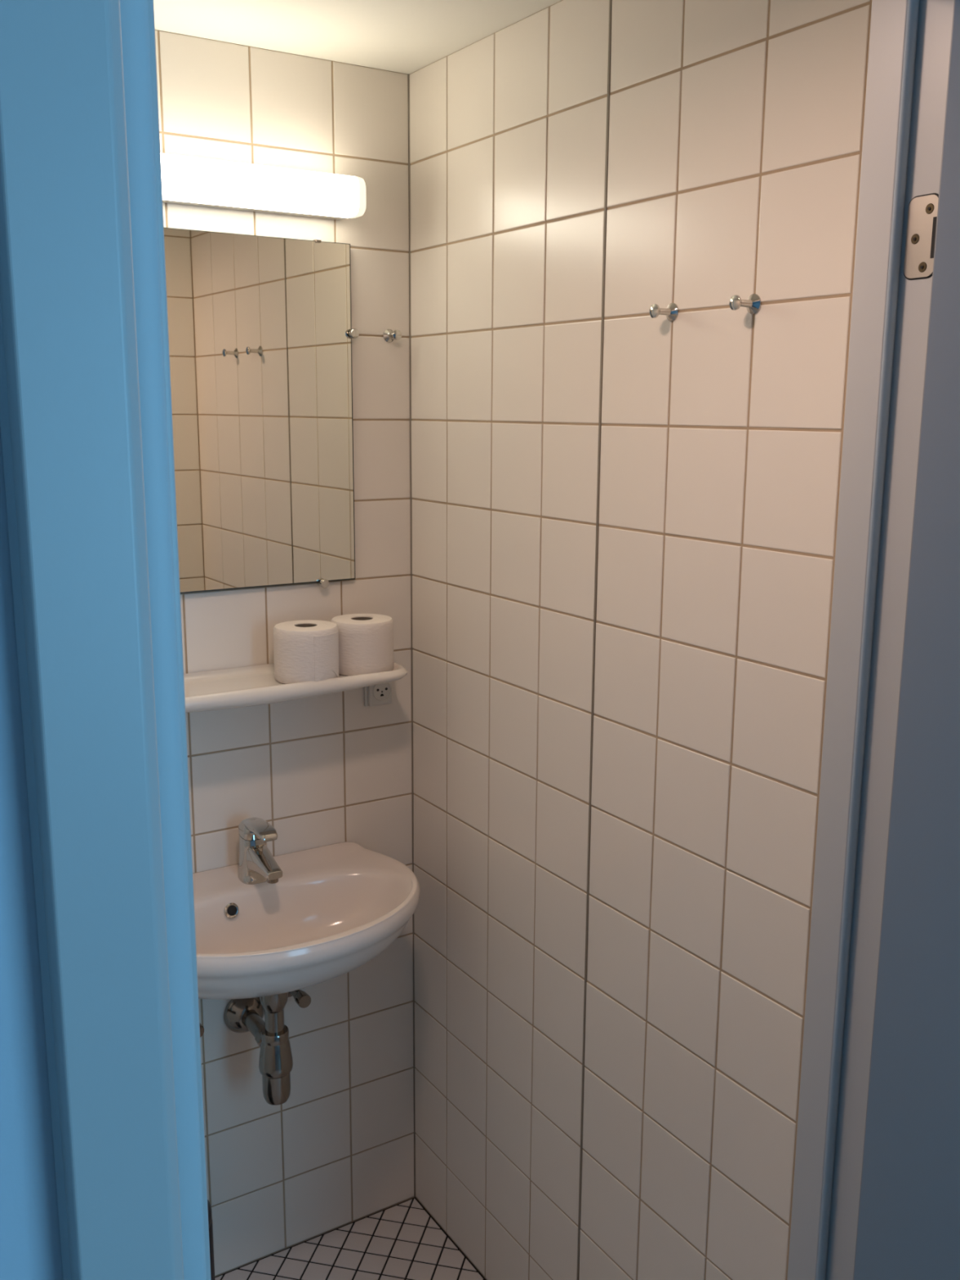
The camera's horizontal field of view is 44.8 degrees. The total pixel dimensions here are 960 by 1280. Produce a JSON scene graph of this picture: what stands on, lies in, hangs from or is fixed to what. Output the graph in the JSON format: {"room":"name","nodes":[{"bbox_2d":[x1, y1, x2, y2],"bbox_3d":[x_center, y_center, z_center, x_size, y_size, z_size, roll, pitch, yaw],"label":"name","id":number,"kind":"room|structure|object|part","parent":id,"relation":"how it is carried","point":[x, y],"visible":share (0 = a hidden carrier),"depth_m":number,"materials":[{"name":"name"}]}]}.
{"room":"bathroom","nodes":[
{"label":"bathroom","id":0,"kind":"room"},
{"bbox_2d":[0,424,62,1279],"bbox_3d":[0.176,0.252,1.089,3.800,2.520,0.024,-7,13,-32],"label":"wall","id":1,"kind":"structure","parent":0,"point":[30,1248],"depth_m":0.77,"materials":[{"name":"blue paint"}]},
{"bbox_2d":[0,0,954,1279],"bbox_3d":[0.091,0.405,1.060,0.914,2.191,0.083,-7,13,-32],"label":"door frame","id":2,"kind":"structure","parent":1,"relation":"attached to","point":[86,409],"depth_m":0.76,"materials":[{"name":"blue paint"}]},
{"bbox_2d":[853,0,959,1279],"bbox_3d":[0.680,0.477,0.988,0.718,2.060,0.177,9,14,37],"label":"door","id":3,"kind":"structure","parent":2,"relation":"attached to","point":[908,1222],"depth_m":1.12,"materials":[{"name":"blue paint"}]},
{"bbox_3d":[0.410,-0.373,1.077,0.004,0.072,0.034,-7,13,-32],"label":"hinge plate","id":4,"kind":"part","parent":2,"relation":"part of","materials":[{"name":"silver metal"}]},
{"bbox_2d":[155,29,414,1276],"bbox_3d":[-0.611,0.129,2.089,1.262,2.359,0.101,-7,13,-32],"label":"wall","id":5,"kind":"structure","parent":0,"point":[323,770],"depth_m":2.22,"materials":[{"name":"beige tile"}]},
{"bbox_2d":[199,1022,204,1037],"bbox_3d":[-0.530,0.674,2.145,0.057,0.115,0.077,-7,13,-32],"label":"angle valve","id":6,"kind":"object","parent":5,"relation":"attached to","point":[202,1028],"visible":0.02,"depth_m":2.12,"materials":[{"name":"silver metal"}]},
{"bbox_2d":[164,227,359,593],"bbox_3d":[-0.445,-0.383,2.015,0.519,0.620,0.025,-7,13,-32],"label":"wall mirror","id":7,"kind":"object","parent":5,"relation":"attached to","point":[260,332],"visible":0.49,"depth_m":2.05,"materials":[{"name":"grey mirror"}]},
{"bbox_2d":[160,152,366,219],"bbox_3d":[-0.429,-0.752,1.919,0.508,0.065,0.076,-7,13,-32],"label":"wall lamp","id":8,"kind":"object","parent":5,"relation":"attached to","point":[185,180],"visible":0.52,"depth_m":1.93,"materials":[{"name":"white plastic"}]},
{"bbox_2d":[183,662,408,712],"bbox_3d":[-0.408,0.084,2.050,0.586,0.038,0.166,-7,13,-32],"label":"wall shelf","id":9,"kind":"object","parent":5,"relation":"attached to","point":[256,685],"visible":0.48,"depth_m":2.04,"materials":[{"name":"beige ceramic"}]},
{"bbox_2d":[273,619,338,684],"bbox_3d":[-0.310,0.021,2.079,0.116,0.098,0.115,8,13,32],"label":"toilet roll","id":10,"kind":"object","parent":9,"relation":"on","point":[304,651],"visible":0.98,"depth_m":2.03,"materials":[{"name":"beige paper"}]},
{"bbox_2d":[330,613,393,675],"bbox_3d":[-0.217,0.008,2.149,0.115,0.098,0.116,6,13,27],"label":"toilet roll","id":11,"kind":"object","parent":9,"relation":"on","point":[366,641],"visible":0.86,"depth_m":2.10,"materials":[{"name":"beige paper"}]},
{"bbox_2d":[288,989,311,1008],"bbox_3d":[-0.356,0.654,2.252,0.052,0.114,0.077,-7,13,-32],"label":"angle valve","id":12,"kind":"object","parent":5,"relation":"attached to","point":[302,998],"visible":0.24,"depth_m":2.23,"materials":[{"name":"silver metal"}]},
{"bbox_3d":[-0.342,0.691,2.239,0.027,0.027,0.027,-7,13,-32],"label":"knob","id":13,"kind":"part","parent":12,"relation":"part of","materials":[{"name":"silver metal"}]},
{"bbox_2d":[192,841,419,999],"bbox_3d":[-0.354,0.534,2.049,0.557,0.168,0.379,-7,13,-32],"label":"washbasin","id":14,"kind":"object","parent":5,"relation":"attached to","point":[333,908],"visible":0.78,"depth_m":2.10,"materials":[{"name":"white ceramic"}]},
{"bbox_2d":[223,992,293,1105],"bbox_3d":[-0.405,0.722,2.169,0.084,0.238,0.185,-7,13,-32],"label":"trap","id":15,"kind":"object","parent":14,"relation":"attached to","point":[245,1015],"visible":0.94,"depth_m":2.11,"materials":[{"name":"silver metal"}]},
{"bbox_2d":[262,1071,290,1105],"bbox_3d":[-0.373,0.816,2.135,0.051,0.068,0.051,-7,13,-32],"label":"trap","id":16,"kind":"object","parent":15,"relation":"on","point":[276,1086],"depth_m":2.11,"materials":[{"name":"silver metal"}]},
{"bbox_2d":[238,817,282,884],"bbox_3d":[-0.395,0.389,2.103,0.055,0.120,0.132,-7,13,-32],"label":"faucet","id":17,"kind":"object","parent":14,"relation":"on","point":[257,864],"visible":1,"depth_m":2.10,"materials":[{"name":"silver metal"}]},
{"bbox_3d":[-0.396,0.339,2.095,0.038,0.018,0.098,-7,13,-32],"label":"lever","id":18,"kind":"part","parent":17,"relation":"part of","materials":[{"name":"silver metal"}]},
{"bbox_3d":[-0.387,0.403,2.093,0.041,0.060,0.102,-7,13,-32],"label":"spout","id":19,"kind":"part","parent":17,"relation":"part of","materials":[{"name":"silver metal"}]},
{"bbox_2d":[364,681,391,706],"bbox_3d":[-0.199,0.096,2.278,0.055,0.064,0.015,-7,13,-32],"label":"wall socket","id":20,"kind":"object","parent":5,"relation":"attached to","point":[380,694],"visible":0.8,"depth_m":2.27,"materials":[{"name":"grey plastic"}]},
{"bbox_2d":[382,328,401,342],"bbox_3d":[-0.160,-0.564,2.155,0.024,0.024,0.036,-7,13,-32],"label":"coat hook","id":21,"kind":"object","parent":5,"relation":"attached to","point":[388,335],"visible":1,"depth_m":2.16,"materials":[{"name":"silver metal"}]},
{"bbox_3d":[-0.168,-0.567,2.167,0.024,0.024,0.008,-7,13,-32],"label":"wall plate","id":22,"kind":"part","parent":21,"relation":"part of","materials":[{"name":"silver metal"}]},
{"bbox_3d":[-0.153,-0.562,2.144,0.019,0.019,0.008,-7,13,-32],"label":"knob","id":23,"kind":"part","parent":21,"relation":"part of","materials":[{"name":"silver metal"}]},
{"bbox_2d":[214,1197,485,1279],"bbox_3d":[-0.290,1.395,1.809,1.262,0.050,1.335,-7,13,-32],"label":"floor","id":24,"kind":"structure","parent":0,"point":[402,1241],"depth_m":2.38,"materials":[{"name":"white tile"}]},
{"bbox_2d":[207,1199,214,1279],"bbox_3d":[-0.545,1.147,2.038,0.160,0.341,0.160,-7,13,-32],"label":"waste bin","id":25,"kind":"object","parent":24,"relation":"on","point":[210,1218],"visible":0.07,"depth_m":2.02,"materials":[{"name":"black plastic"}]},
{"bbox_3d":[-0.544,0.996,2.008,0.159,0.032,0.159,-7,13,-32],"label":"lid","id":26,"kind":"part","parent":25,"relation":"part of","materials":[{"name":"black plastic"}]},
{"bbox_2d":[153,0,561,74],"bbox_3d":[-0.284,-0.906,1.362,1.262,0.060,1.305,-7,13,-32],"label":"ceiling","id":27,"kind":"structure","parent":0,"point":[406,37],"depth_m":1.83,"materials":[{"name":"white paint"}]},
{"bbox_2d":[407,0,871,1279],"bbox_3d":[0.232,0.184,1.842,0.103,2.359,1.232,-7,13,-32],"label":"wall","id":28,"kind":"structure","parent":0,"point":[624,519],"depth_m":1.74,"materials":[{"name":"beige tile"}]},
{"bbox_2d":[648,302,678,321],"bbox_3d":[0.247,-0.444,1.573,0.036,0.024,0.024,-7,13,-32],"label":"coat hook","id":29,"kind":"object","parent":28,"relation":"attached to","point":[671,313],"visible":1,"depth_m":1.57,"materials":[{"name":"silver metal"}]},
{"bbox_3d":[0.235,-0.442,1.565,0.008,0.019,0.019,-7,13,-32],"label":"knob","id":30,"kind":"part","parent":29,"relation":"part of","materials":[{"name":"silver metal"}]},
{"bbox_3d":[0.247,-0.444,1.573,0.020,0.011,0.011,-7,13,-32],"label":"stem","id":31,"kind":"part","parent":29,"relation":"part of","materials":[{"name":"silver metal"}]},
{"bbox_3d":[0.259,-0.445,1.580,0.008,0.024,0.024,-7,13,-32],"label":"wall plate","id":32,"kind":"part","parent":29,"relation":"part of","materials":[{"name":"silver metal"}]},
{"bbox_2d":[728,293,760,314],"bbox_3d":[0.328,-0.418,1.446,0.036,0.024,0.024,-7,13,-32],"label":"coat hook","id":33,"kind":"object","parent":28,"relation":"attached to","point":[753,304],"visible":1,"depth_m":1.45,"materials":[{"name":"silver metal"}]},
{"bbox_3d":[0.316,-0.417,1.439,0.008,0.019,0.019,-7,13,-32],"label":"knob","id":34,"kind":"part","parent":33,"relation":"part of","materials":[{"name":"silver metal"}]},
{"bbox_3d":[0.328,-0.418,1.447,0.020,0.011,0.011,-7,13,-32],"label":"stem","id":35,"kind":"part","parent":33,"relation":"part of","materials":[{"name":"silver metal"}]},
{"bbox_3d":[0.340,-0.420,1.454,0.008,0.024,0.024,-7,13,-32],"label":"wall plate","id":36,"kind":"part","parent":33,"relation":"part of","materials":[{"name":"silver metal"}]}
]}

